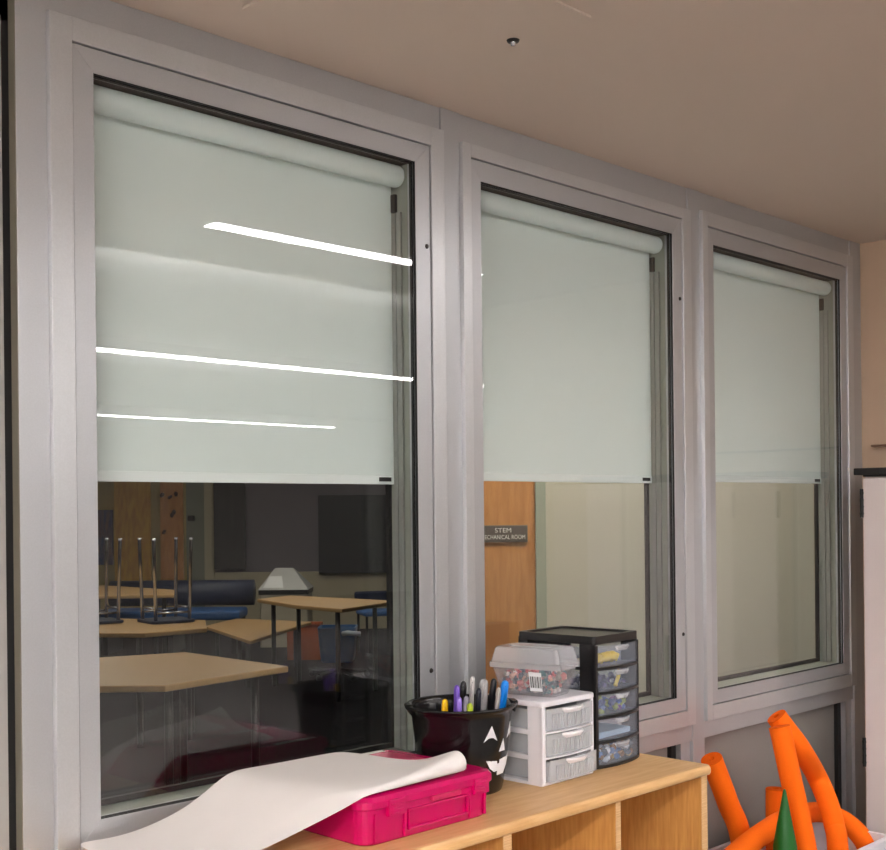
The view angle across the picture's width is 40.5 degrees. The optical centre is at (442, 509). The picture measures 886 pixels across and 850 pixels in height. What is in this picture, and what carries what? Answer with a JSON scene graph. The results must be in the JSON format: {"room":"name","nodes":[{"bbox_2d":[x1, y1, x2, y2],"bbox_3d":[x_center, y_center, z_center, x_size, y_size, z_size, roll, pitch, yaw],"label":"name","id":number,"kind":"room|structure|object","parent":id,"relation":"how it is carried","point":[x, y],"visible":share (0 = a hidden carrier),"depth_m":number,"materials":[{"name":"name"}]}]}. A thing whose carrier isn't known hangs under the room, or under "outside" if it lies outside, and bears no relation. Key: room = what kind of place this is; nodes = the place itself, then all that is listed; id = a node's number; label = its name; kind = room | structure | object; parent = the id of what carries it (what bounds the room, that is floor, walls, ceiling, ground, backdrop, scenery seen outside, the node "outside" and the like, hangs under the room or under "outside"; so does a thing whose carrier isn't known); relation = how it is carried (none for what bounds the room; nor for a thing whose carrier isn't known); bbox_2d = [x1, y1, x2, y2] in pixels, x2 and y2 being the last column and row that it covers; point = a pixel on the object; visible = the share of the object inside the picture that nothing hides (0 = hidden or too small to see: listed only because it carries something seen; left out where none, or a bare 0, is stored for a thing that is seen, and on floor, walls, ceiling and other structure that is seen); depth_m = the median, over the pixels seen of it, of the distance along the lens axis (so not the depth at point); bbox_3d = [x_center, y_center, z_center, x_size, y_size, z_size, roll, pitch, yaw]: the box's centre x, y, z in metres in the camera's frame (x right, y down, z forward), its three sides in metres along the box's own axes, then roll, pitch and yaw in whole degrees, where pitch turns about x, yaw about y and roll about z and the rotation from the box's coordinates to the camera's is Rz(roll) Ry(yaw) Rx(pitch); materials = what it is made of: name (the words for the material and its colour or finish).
{"room":"classroom","nodes":[
{"label":"classroom","id":0,"kind":"room"},
{"bbox_2d":[100,628,387,797],"bbox_3d":[-2.516,1.576,11.836,15.880,0.100,17.000,-1,0,45],"label":"floor","id":1,"kind":"structure","parent":0,"point":[304,718],"depth_m":8.64,"materials":[{"name":"grey carpet"}]},
{"bbox_2d":[99,585,173,657],"bbox_3d":[-3.185,1.163,11.616,1.847,0.740,0.950,-1,0,45],"label":"table","id":2,"kind":"object","parent":1,"relation":"on","point":[126,592],"visible":0.3,"depth_m":11.19,"materials":[{"name":"beige laminate"}]},
{"bbox_2d":[99,618,206,747],"bbox_3d":[-2.156,1.153,8.146,1.299,0.740,1.078,-1,0,45],"label":"table","id":3,"kind":"object","parent":1,"relation":"on","point":[130,628],"visible":0.47,"depth_m":7.82,"materials":[{"name":"beige laminate"}]},
{"bbox_2d":[99,538,123,624],"bbox_3d":[-2.402,0.493,8.272,0.320,0.580,0.320,-1,0,-36],"label":"chair","id":4,"kind":"object","parent":3,"relation":"on","point":[102,620],"visible":0.44,"depth_m":8.24,"materials":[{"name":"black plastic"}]},
{"bbox_2d":[137,537,194,623],"bbox_3d":[-1.917,0.488,8.291,0.320,0.580,0.320,-1,0,-36],"label":"chair","id":5,"kind":"object","parent":3,"relation":"on","point":[172,619],"visible":1,"depth_m":8.26,"materials":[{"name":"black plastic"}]},
{"bbox_2d":[100,579,255,655],"bbox_3d":[-2.863,1.156,12.944,1.571,0.747,0.789,-1,0,0],"label":"couch","id":6,"kind":"object","parent":1,"relation":"on","point":[204,592],"visible":0.67,"depth_m":13.07,"materials":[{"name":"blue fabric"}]},
{"bbox_2d":[99,652,287,785],"bbox_3d":[-1.623,1.147,5.845,1.397,0.740,1.265,-1,0,45],"label":"table","id":7,"kind":"object","parent":1,"relation":"on","point":[166,673],"visible":0.68,"depth_m":5.79,"materials":[{"name":"beige laminate"}]},
{"bbox_2d":[206,618,310,687],"bbox_3d":[-1.847,1.309,11.047,0.891,0.420,1.996,-1,0,11],"label":"table","id":8,"kind":"object","parent":1,"relation":"on","point":[249,631],"visible":0.79,"depth_m":11.16,"materials":[{"name":"beige laminate"}]},
{"bbox_2d":[258,568,313,647],"bbox_3d":[-1.753,1.089,13.450,0.552,0.860,0.551,-1,0,0],"label":"trash bin","id":9,"kind":"object","parent":1,"relation":"on","point":[281,582],"visible":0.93,"depth_m":13.19,"materials":[{"name":"beige plastic"}]},
{"bbox_2d":[287,621,322,659],"bbox_3d":[-1.400,1.337,12.197,0.340,0.356,0.335,-1,0,0],"label":"crate","id":10,"kind":"object","parent":1,"relation":"on","point":[310,649],"visible":0.59,"depth_m":12.03,"materials":[{"name":"orange"}]},
{"bbox_2d":[257,596,386,701],"bbox_3d":[-1.008,1.141,10.051,1.489,0.740,0.837,-1,0,45],"label":"table","id":11,"kind":"object","parent":1,"relation":"on","point":[337,605],"visible":0.89,"depth_m":9.95,"materials":[{"name":"beige laminate"}]},
{"bbox_2d":[309,624,369,680],"bbox_3d":[-0.938,1.280,10.772,0.549,0.460,0.531,-1,0,0],"label":"office chair","id":12,"kind":"object","parent":1,"relation":"on","point":[349,633],"visible":0.87,"depth_m":10.60,"materials":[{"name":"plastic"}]},
{"bbox_2d":[354,591,386,655],"bbox_3d":[-0.648,1.188,12.600,0.480,0.637,0.440,-1,0,-17],"label":"chair","id":13,"kind":"object","parent":1,"relation":"on","point":[374,595],"visible":0.34,"depth_m":12.72,"materials":[{"name":"blue plastic"}]},
{"bbox_2d":[215,483,384,571],"bbox_3d":[-3.583,0.087,15.250,9.120,2.900,0.100,-1,0,0],"label":"wall","id":14,"kind":"structure","parent":0,"point":[282,518],"depth_m":15.20,"materials":[{"name":"grey paint"}]},
{"bbox_2d":[98,510,113,564],"bbox_3d":[-4.306,0.357,15.105,0.302,0.691,0.050,-1,0,0],"label":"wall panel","id":15,"kind":"object","parent":14,"relation":"attached to","point":[105,517],"visible":0.64,"depth_m":15.08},
{"bbox_2d":[114,482,151,580],"bbox_3d":[-3.906,0.061,15.105,0.452,1.860,0.050,-1,0,0],"label":"wood panel","id":16,"kind":"object","parent":14,"relation":"attached to","point":[132,500],"visible":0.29,"depth_m":15.08,"materials":[{"name":"brown wood"}]},
{"bbox_2d":[98,482,186,609],"bbox_3d":[-5.048,0.102,15.175,3.610,2.900,0.050,-1,0,0],"label":"trim","id":17,"kind":"structure","parent":14,"relation":"attached to","point":[105,489],"depth_m":15.15,"materials":[{"name":"brown wood"}]},
{"bbox_2d":[160,482,183,579],"bbox_3d":[-3.414,0.011,15.073,0.283,1.759,0.113,-1,0,0],"label":"wood panel","id":18,"kind":"object","parent":14,"relation":"attached to","point":[171,493],"visible":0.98,"depth_m":15.08,"materials":[{"name":"brown wood"}]},
{"bbox_2d":[188,515,194,520],"bbox_3d":[-3.172,0.115,15.125,0.082,0.069,0.050,-1,0,0],"label":"switch plate","id":19,"kind":"object","parent":14,"relation":"attached to","point":[191,517],"visible":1,"depth_m":15.10,"materials":[{"name":"black"}]},
{"bbox_2d":[186,482,204,606],"bbox_3d":[-3.126,0.083,15.175,0.234,2.900,0.050,-1,0,0],"label":"trim","id":20,"kind":"structure","parent":14,"relation":"attached to","point":[194,492],"depth_m":15.15,"materials":[{"name":"grey"}]},
{"bbox_2d":[204,483,214,625],"bbox_3d":[-2.953,0.081,15.170,0.120,2.900,0.060,-1,0,0],"label":"trim","id":21,"kind":"structure","parent":14,"relation":"attached to","point":[208,487],"depth_m":15.14,"materials":[{"name":"beige"}]},
{"bbox_2d":[213,483,245,568],"bbox_3d":[-2.686,-0.058,15.105,0.396,1.621,0.050,-1,0,0],"label":"display board","id":22,"kind":"object","parent":14,"relation":"attached to","point":[229,499],"visible":0.64,"depth_m":15.08,"materials":[{"name":"grey fabric"}]},
{"bbox_2d":[215,571,386,628],"bbox_3d":[-0.954,1.146,15.185,3.881,0.728,0.030,-1,0,0],"label":"wall panel","id":23,"kind":"object","parent":14,"relation":"attached to","point":[333,585],"depth_m":15.17,"materials":[{"name":"beige paint"}]},
{"bbox_2d":[318,495,385,572],"bbox_3d":[-1.051,0.313,15.105,1.030,0.980,0.050,-1,0,0],"label":"wall screen","id":24,"kind":"object","parent":14,"relation":"attached to","point":[351,528],"visible":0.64,"depth_m":15.08,"materials":[{"name":"black"}]},
{"bbox_2d":[0,0,865,849],"bbox_3d":[-1.705,0.273,1.318,0.120,2.490,9.242,-1,0,45],"label":"wall","id":25,"kind":"structure","parent":0,"point":[833,722],"depth_m":2.33,"materials":[{"name":"paint"}]},
{"bbox_2d":[46,9,449,849],"bbox_3d":[-0.395,-0.124,2.621,0.117,1.604,1.034,-1,0,45],"label":"window","id":26,"kind":"structure","parent":25,"relation":"in","point":[81,54],"depth_m":2.37,"materials":[{"name":"metal"}]},
{"bbox_2d":[93,84,406,749],"bbox_3d":[-0.398,-0.122,2.624,0.055,1.418,0.844,-1,0,45],"label":"roller blind","id":27,"kind":"object","parent":26,"relation":"attached to","point":[248,279],"visible":0.83,"depth_m":2.62,"materials":[{"name":"fabric"}]},
{"bbox_2d":[459,141,695,743],"bbox_3d":[0.375,-0.126,3.395,0.117,1.592,1.020,-1,0,45],"label":"window","id":28,"kind":"structure","parent":25,"relation":"in","point":[480,168],"depth_m":3.58,"materials":[{"name":"metal"}]},
{"bbox_2d":[481,190,663,696],"bbox_3d":[0.364,-0.127,3.391,0.055,1.413,0.850,-1,0,45],"label":"roller blind","id":29,"kind":"object","parent":28,"relation":"attached to","point":[571,393],"visible":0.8,"depth_m":3.42,"materials":[{"name":"fabric"}]},
{"bbox_2d":[699,210,856,720],"bbox_3d":[1.140,-0.140,4.165,0.117,1.604,1.020,-1,0,45],"label":"window","id":30,"kind":"structure","parent":25,"relation":"in","point":[733,694],"depth_m":4.27,"materials":[{"name":"metal"}]},
{"bbox_2d":[713,252,831,661],"bbox_3d":[1.128,-0.135,4.160,0.055,1.413,0.852,-1,0,45],"label":"roller blind","id":31,"kind":"object","parent":30,"relation":"attached to","point":[770,374],"visible":0.8,"depth_m":4.22,"materials":[{"name":"fabric"}]},
{"bbox_2d":[110,0,885,243],"bbox_3d":[-1.051,-1.304,0.737,2.250,0.650,9.362,-1,0,45],"label":"ceiling","id":32,"kind":"structure","parent":0,"point":[776,108],"depth_m":2.83,"materials":[{"name":"paint"}]},
{"bbox_2d":[242,0,590,75],"bbox_3d":[-0.048,-0.987,2.385,0.450,0.005,0.530,-1,0,45],"label":"ceiling panel","id":33,"kind":"object","parent":32,"relation":"attached to","point":[431,37],"depth_m":2.43,"materials":[{"name":"paint"}]},
{"bbox_2d":[507,38,519,45],"bbox_3d":[0.148,-0.981,2.525,0.028,0.012,0.028,-1,0,45],"label":"anchor","id":34,"kind":"object","parent":32,"relation":"attached to","point":[513,41],"visible":1,"depth_m":2.52,"materials":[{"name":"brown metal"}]},
{"bbox_2d":[528,672,542,691],"bbox_3d":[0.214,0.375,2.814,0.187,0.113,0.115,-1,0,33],"label":"label","id":35,"kind":"object","parent":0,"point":[535,680],"visible":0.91,"depth_m":2.76,"materials":[{"name":"white paper"}]},
{"bbox_2d":[501,666,566,694],"bbox_3d":[0.217,0.402,2.813,0.154,0.057,0.093,-1,0,32],"label":"candy","id":36,"kind":"object","parent":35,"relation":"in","point":[552,681],"visible":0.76,"depth_m":2.79,"materials":[{"name":"food"}]},
{"bbox_2d":[546,482,814,698],"bbox_3d":[1.125,0.038,5.560,2.386,2.900,0.120,-1,0,0],"label":"wall partition","id":37,"kind":"structure","parent":0,"point":[595,543],"depth_m":5.50,"materials":[{"name":"paint"}]},
{"bbox_2d":[484,481,535,717],"bbox_3d":[0.212,0.458,5.529,0.430,2.060,0.051,-1,0,0],"label":"door","id":38,"kind":"structure","parent":37,"relation":"in","point":[510,567],"depth_m":5.51,"materials":[{"name":"brown wood"}]},
{"bbox_2d":[484,525,527,542],"bbox_3d":[0.276,0.113,5.501,0.226,0.079,0.019,-1,0,0],"label":"door sign","id":39,"kind":"object","parent":38,"relation":"attached to","point":[492,533],"visible":0.96,"depth_m":5.49,"materials":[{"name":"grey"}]},
{"bbox_2d":[535,482,546,628],"bbox_3d":[0.215,0.438,5.555,0.518,2.120,0.150,-1,0,0],"label":"trim","id":40,"kind":"structure","parent":37,"relation":"attached to","point":[540,487],"depth_m":5.48,"materials":[{"name":"grey"}]},
{"bbox_2d":[814,239,885,826],"bbox_3d":[2.258,0.232,3.979,2.150,2.490,0.120,-1,0,45],"label":"wall","id":41,"kind":"structure","parent":0,"point":[872,254],"depth_m":4.52,"materials":[{"name":"beige paint"}]},
{"bbox_2d":[871,444,885,446],"bbox_3d":[1.862,-0.239,4.259,0.700,0.008,0.035,-1,0,45],"label":"wall ledge","id":42,"kind":"object","parent":41,"relation":"attached to","point":[879,445],"visible":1,"depth_m":4.47,"materials":[{"name":"brown"}]},
{"bbox_3d":[7.108,1.476,0.156,14.000,0.100,20.000,-1,0,45],"label":"floor","id":43,"kind":"structure","parent":0,"visible":0},
{"bbox_2d":[85,753,710,849],"bbox_3d":[-0.024,1.063,2.548,0.457,0.874,1.465,-1,0,45],"label":"bookcase","id":44,"kind":"object","parent":43,"relation":"on","point":[647,802],"visible":0.62,"depth_m":2.71,"materials":[{"name":"brown wood"}]},
{"bbox_2d":[81,751,466,849],"bbox_3d":[-0.306,0.556,2.299,0.688,0.140,0.328,-1,0,-36],"label":"paper sheet","id":45,"kind":"object","parent":44,"relation":"on","point":[259,807],"visible":1,"depth_m":2.27,"materials":[{"name":"white paper"}]},
{"bbox_2d":[303,750,490,845],"bbox_3d":[-0.126,0.579,2.448,0.330,0.096,0.378,-1,0,45],"label":"case","id":46,"kind":"object","parent":44,"relation":"on","point":[400,812],"depth_m":2.30,"materials":[{"name":"pink plastic"}]},
{"bbox_2d":[404,694,517,794],"bbox_3d":[0.042,0.529,2.694,0.249,0.194,0.249,-1,0,45],"label":"pail","id":47,"kind":"object","parent":44,"relation":"on","point":[482,737],"visible":0.69,"depth_m":2.61,"materials":[{"name":"black plastic"}]},
{"bbox_2d":[442,699,447,710],"bbox_3d":[0.004,0.519,2.688,0.018,0.187,0.016,-1,0,45],"label":"highlighter","id":48,"kind":"object","parent":47,"relation":"in","point":[444,701],"visible":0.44,"depth_m":2.68,"materials":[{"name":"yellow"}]},
{"bbox_2d":[453,685,459,710],"bbox_3d":[0.030,0.502,2.678,0.021,0.220,0.016,-1,0,45],"label":"marker","id":49,"kind":"object","parent":47,"relation":"in","point":[456,688],"visible":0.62,"depth_m":2.67,"materials":[{"name":"purple plastic"}]},
{"bbox_2d":[456,697,461,710],"bbox_3d":[0.035,0.514,2.663,0.020,0.196,0.013,-1,0,45],"label":"marker","id":50,"kind":"object","parent":47,"relation":"in","point":[459,699],"visible":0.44,"depth_m":2.65,"materials":[{"name":"purple plastic"}]},
{"bbox_2d":[460,681,466,710],"bbox_3d":[0.043,0.500,2.709,0.020,0.223,0.023,-1,0,45],"label":"marker","id":51,"kind":"object","parent":47,"relation":"in","point":[463,687],"visible":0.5,"depth_m":2.71,"materials":[{"name":"black plastic"}]},
{"bbox_2d":[463,696,468,710],"bbox_3d":[0.046,0.514,2.680,0.026,0.195,0.013,-1,0,12],"label":"marker","id":52,"kind":"object","parent":47,"relation":"in","point":[466,698],"visible":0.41,"depth_m":2.67,"materials":[{"name":"grey plastic"}]},
{"bbox_2d":[467,703,472,710],"bbox_3d":[0.058,0.521,2.673,0.021,0.180,0.015,-1,0,45],"label":"highlighter","id":53,"kind":"object","parent":47,"relation":"in","point":[469,705],"visible":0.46,"depth_m":2.67,"materials":[{"name":"green"}]},
{"bbox_2d":[469,676,474,710],"bbox_3d":[0.062,0.493,2.692,0.020,0.236,0.015,-1,0,28],"label":"marker","id":54,"kind":"object","parent":47,"relation":"in","point":[472,679],"visible":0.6,"depth_m":2.69,"materials":[{"name":"grey plastic"}]},
{"bbox_2d":[475,688,480,710],"bbox_3d":[0.076,0.506,2.693,0.024,0.210,0.018,-1,0,23],"label":"marker","id":55,"kind":"object","parent":47,"relation":"in","point":[478,691],"visible":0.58,"depth_m":2.69,"materials":[{"name":"black plastic"}]},
{"bbox_2d":[479,679,487,710],"bbox_3d":[0.088,0.497,2.698,0.027,0.229,0.027,-1,0,45],"label":"marker","id":56,"kind":"object","parent":47,"relation":"in","point":[483,685],"visible":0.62,"depth_m":2.69,"materials":[{"name":"grey plastic"}]},
{"bbox_2d":[487,678,496,709],"bbox_3d":[0.103,0.497,2.713,0.039,0.228,0.014,-1,0,-10],"label":"marker","id":57,"kind":"object","parent":47,"relation":"in","point":[491,701],"visible":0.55,"depth_m":2.71,"materials":[{"name":"black plastic"}]},
{"bbox_2d":[494,687,500,708],"bbox_3d":[0.116,0.506,2.696,0.030,0.210,0.015,-1,0,13],"label":"marker","id":58,"kind":"object","parent":47,"relation":"in","point":[498,691],"visible":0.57,"depth_m":2.69,"materials":[{"name":"grey plastic"}]},
{"bbox_2d":[499,680,508,708],"bbox_3d":[0.126,0.499,2.705,0.046,0.225,0.023,-1,0,6],"label":"marker","id":59,"kind":"object","parent":47,"relation":"in","point":[504,685],"visible":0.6,"depth_m":2.70,"materials":[{"name":"blue plastic"}]},
{"bbox_2d":[488,688,593,786],"bbox_3d":[0.236,0.528,2.811,0.209,0.191,0.200,-1,0,44],"label":"drawer unit","id":60,"kind":"object","parent":44,"relation":"on","point":[536,703],"visible":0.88,"depth_m":2.76,"materials":[{"name":"white plastic"}]},
{"bbox_2d":[516,731,579,752],"bbox_3d":[0.245,0.541,2.812,0.125,0.041,0.144,-1,0,45],"label":"pile","id":61,"kind":"object","parent":60,"relation":"in","point":[551,739],"visible":0.52,"depth_m":2.79,"materials":[{"name":"white"}]},
{"bbox_2d":[508,741,592,759],"bbox_3d":[0.232,0.562,2.814,0.179,0.004,0.178,-1,0,44],"label":"shelf","id":62,"kind":"object","parent":60,"relation":"attached to","point":[585,748],"depth_m":2.77,"materials":[{"name":"white plastic"}]},
{"bbox_2d":[510,718,592,734],"bbox_3d":[0.232,0.505,2.814,0.179,0.004,0.178,-1,0,44],"label":"shelf","id":63,"kind":"object","parent":60,"relation":"attached to","point":[581,724],"depth_m":2.76,"materials":[{"name":"white plastic"}]},
{"bbox_2d":[513,758,568,776],"bbox_3d":[0.225,0.595,2.793,0.117,0.043,0.100,-1,0,45],"label":"pile","id":64,"kind":"object","parent":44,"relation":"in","point":[556,765],"visible":0.49,"depth_m":2.78,"materials":[{"name":"grey"}]},
{"bbox_2d":[518,708,570,726],"bbox_3d":[0.236,0.488,2.809,0.113,0.039,0.118,-1,0,45],"label":"pile","id":65,"kind":"object","parent":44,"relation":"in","point":[550,719],"visible":0.55,"depth_m":2.79,"materials":[{"name":"grey paper"}]},
{"bbox_2d":[518,625,638,769],"bbox_3d":[0.349,0.464,3.004,0.258,0.317,0.191,-1,0,42],"label":"drawer unit","id":66,"kind":"object","parent":44,"relation":"on","point":[548,648],"visible":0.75,"depth_m":2.98,"materials":[{"name":"black plastic"}]},
{"bbox_2d":[522,704,638,719],"bbox_3d":[0.349,0.501,3.004,0.242,0.008,0.187,-1,0,42],"label":"shelf","id":67,"kind":"object","parent":66,"relation":"attached to","point":[631,710],"depth_m":2.95,"materials":[{"name":"black plastic"}]},
{"bbox_2d":[562,696,625,714],"bbox_3d":[0.377,0.482,2.979,0.121,0.041,0.156,-1,0,45],"label":"foam shapes","id":68,"kind":"object","parent":66,"relation":"in","point":[612,702],"visible":0.48,"depth_m":2.95,"materials":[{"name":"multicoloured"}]},
{"bbox_2d":[562,672,625,688],"bbox_3d":[0.376,0.425,2.977,0.120,0.032,0.155,-1,0,45],"label":"beads","id":69,"kind":"object","parent":66,"relation":"in","point":[570,682],"visible":0.54,"depth_m":2.95},
{"bbox_2d":[568,722,629,738],"bbox_3d":[0.373,0.548,2.978,0.124,0.012,0.140,-1,0,42],"label":"stack","id":70,"kind":"object","parent":66,"relation":"in","point":[605,729],"visible":0.43,"depth_m":2.96,"materials":[{"name":"blue"}]},
{"bbox_2d":[560,677,637,695],"bbox_3d":[0.348,0.443,3.004,0.242,0.008,0.187,-1,0,42],"label":"drawer","id":71,"kind":"object","parent":66,"relation":"attached to","point":[630,686],"depth_m":2.94,"materials":[{"name":"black plastic"}]},
{"bbox_2d":[569,739,632,761],"bbox_3d":[0.387,0.596,2.968,0.114,0.046,0.165,-1,0,45],"label":"craft supplies","id":72,"kind":"object","parent":66,"relation":"in","point":[608,751],"visible":0.47,"depth_m":2.94,"materials":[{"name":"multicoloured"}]},
{"bbox_2d":[569,730,638,744],"bbox_3d":[0.350,0.560,3.004,0.242,0.008,0.187,-1,0,42],"label":"drawer","id":73,"kind":"object","parent":66,"relation":"attached to","point":[633,735],"depth_m":2.92,"materials":[{"name":"black plastic"}]},
{"bbox_2d":[598,651,618,663],"bbox_3d":[0.395,0.363,2.937,0.031,0.030,0.114,-1,0,45],"label":"garland","id":74,"kind":"object","parent":66,"relation":"in","point":[606,656],"visible":0.73,"depth_m":2.93},
{"bbox_2d":[613,669,620,686],"bbox_3d":[0.431,0.416,2.963,0.010,0.041,0.033,-1,0,33],"label":"clip","id":75,"kind":"object","parent":66,"relation":"in","point":[618,674],"visible":0.95,"depth_m":2.96,"materials":[{"name":"yellow plastic"}]},
{"bbox_2d":[708,822,885,849],"bbox_3d":[1.064,1.272,3.717,0.356,0.435,0.757,-1,0,45],"label":"storage bin","id":76,"kind":"object","parent":43,"relation":"on","point":[879,843],"visible":0.34,"depth_m":3.90,"materials":[{"name":"white plastic"}]},
{"bbox_2d":[701,752,749,842],"bbox_3d":[0.882,1.090,3.663,0.237,0.712,0.074,-1,0,-35],"label":"noodle","id":77,"kind":"object","parent":76,"relation":"in","point":[719,779],"visible":0.92,"depth_m":3.62,"materials":[{"name":"orange plastic"}]},
{"bbox_2d":[765,786,782,849],"bbox_3d":[1.080,1.173,3.886,0.065,0.537,0.069,-1,0,45],"label":"noodle","id":78,"kind":"object","parent":76,"relation":"in","point":[773,794],"visible":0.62,"depth_m":3.86,"materials":[{"name":"orange plastic"}]},
{"bbox_2d":[773,789,796,849],"bbox_3d":[0.998,1.138,3.497,0.076,0.644,0.076,-1,0,45],"label":"cone","id":79,"kind":"object","parent":76,"relation":"in","point":[784,839],"visible":1,"depth_m":3.48,"materials":[{"name":"green plastic"}]},
{"bbox_2d":[769,724,816,849],"bbox_3d":[1.081,1.052,3.683,0.149,0.780,0.078,-1,0,8],"label":"noodle","id":80,"kind":"object","parent":76,"relation":"in","point":[786,758],"visible":0.94,"depth_m":3.65,"materials":[{"name":"orange plastic"}]},
{"bbox_2d":[724,802,873,849],"bbox_3d":[1.088,1.048,3.716,0.224,0.210,0.820,-1,0,45],"label":"noodle","id":81,"kind":"object","parent":76,"relation":"in","point":[762,833],"visible":0.53,"depth_m":3.65,"materials":[{"name":"orange plastic"}]},
{"bbox_2d":[767,710,848,849],"bbox_3d":[1.146,1.035,3.822,0.269,0.812,0.180,-1,0,-14],"label":"noodle","id":82,"kind":"object","parent":76,"relation":"in","point":[821,786],"visible":0.88,"depth_m":3.80,"materials":[{"name":"orange plastic"}]},
{"bbox_2d":[854,467,885,833],"bbox_3d":[1.898,0.666,3.999,0.935,1.628,0.359,-1,0,45],"label":"tall cabinet","id":83,"kind":"object","parent":43,"relation":"on","point":[873,493],"visible":1,"depth_m":4.17,"materials":[{"name":"white"}]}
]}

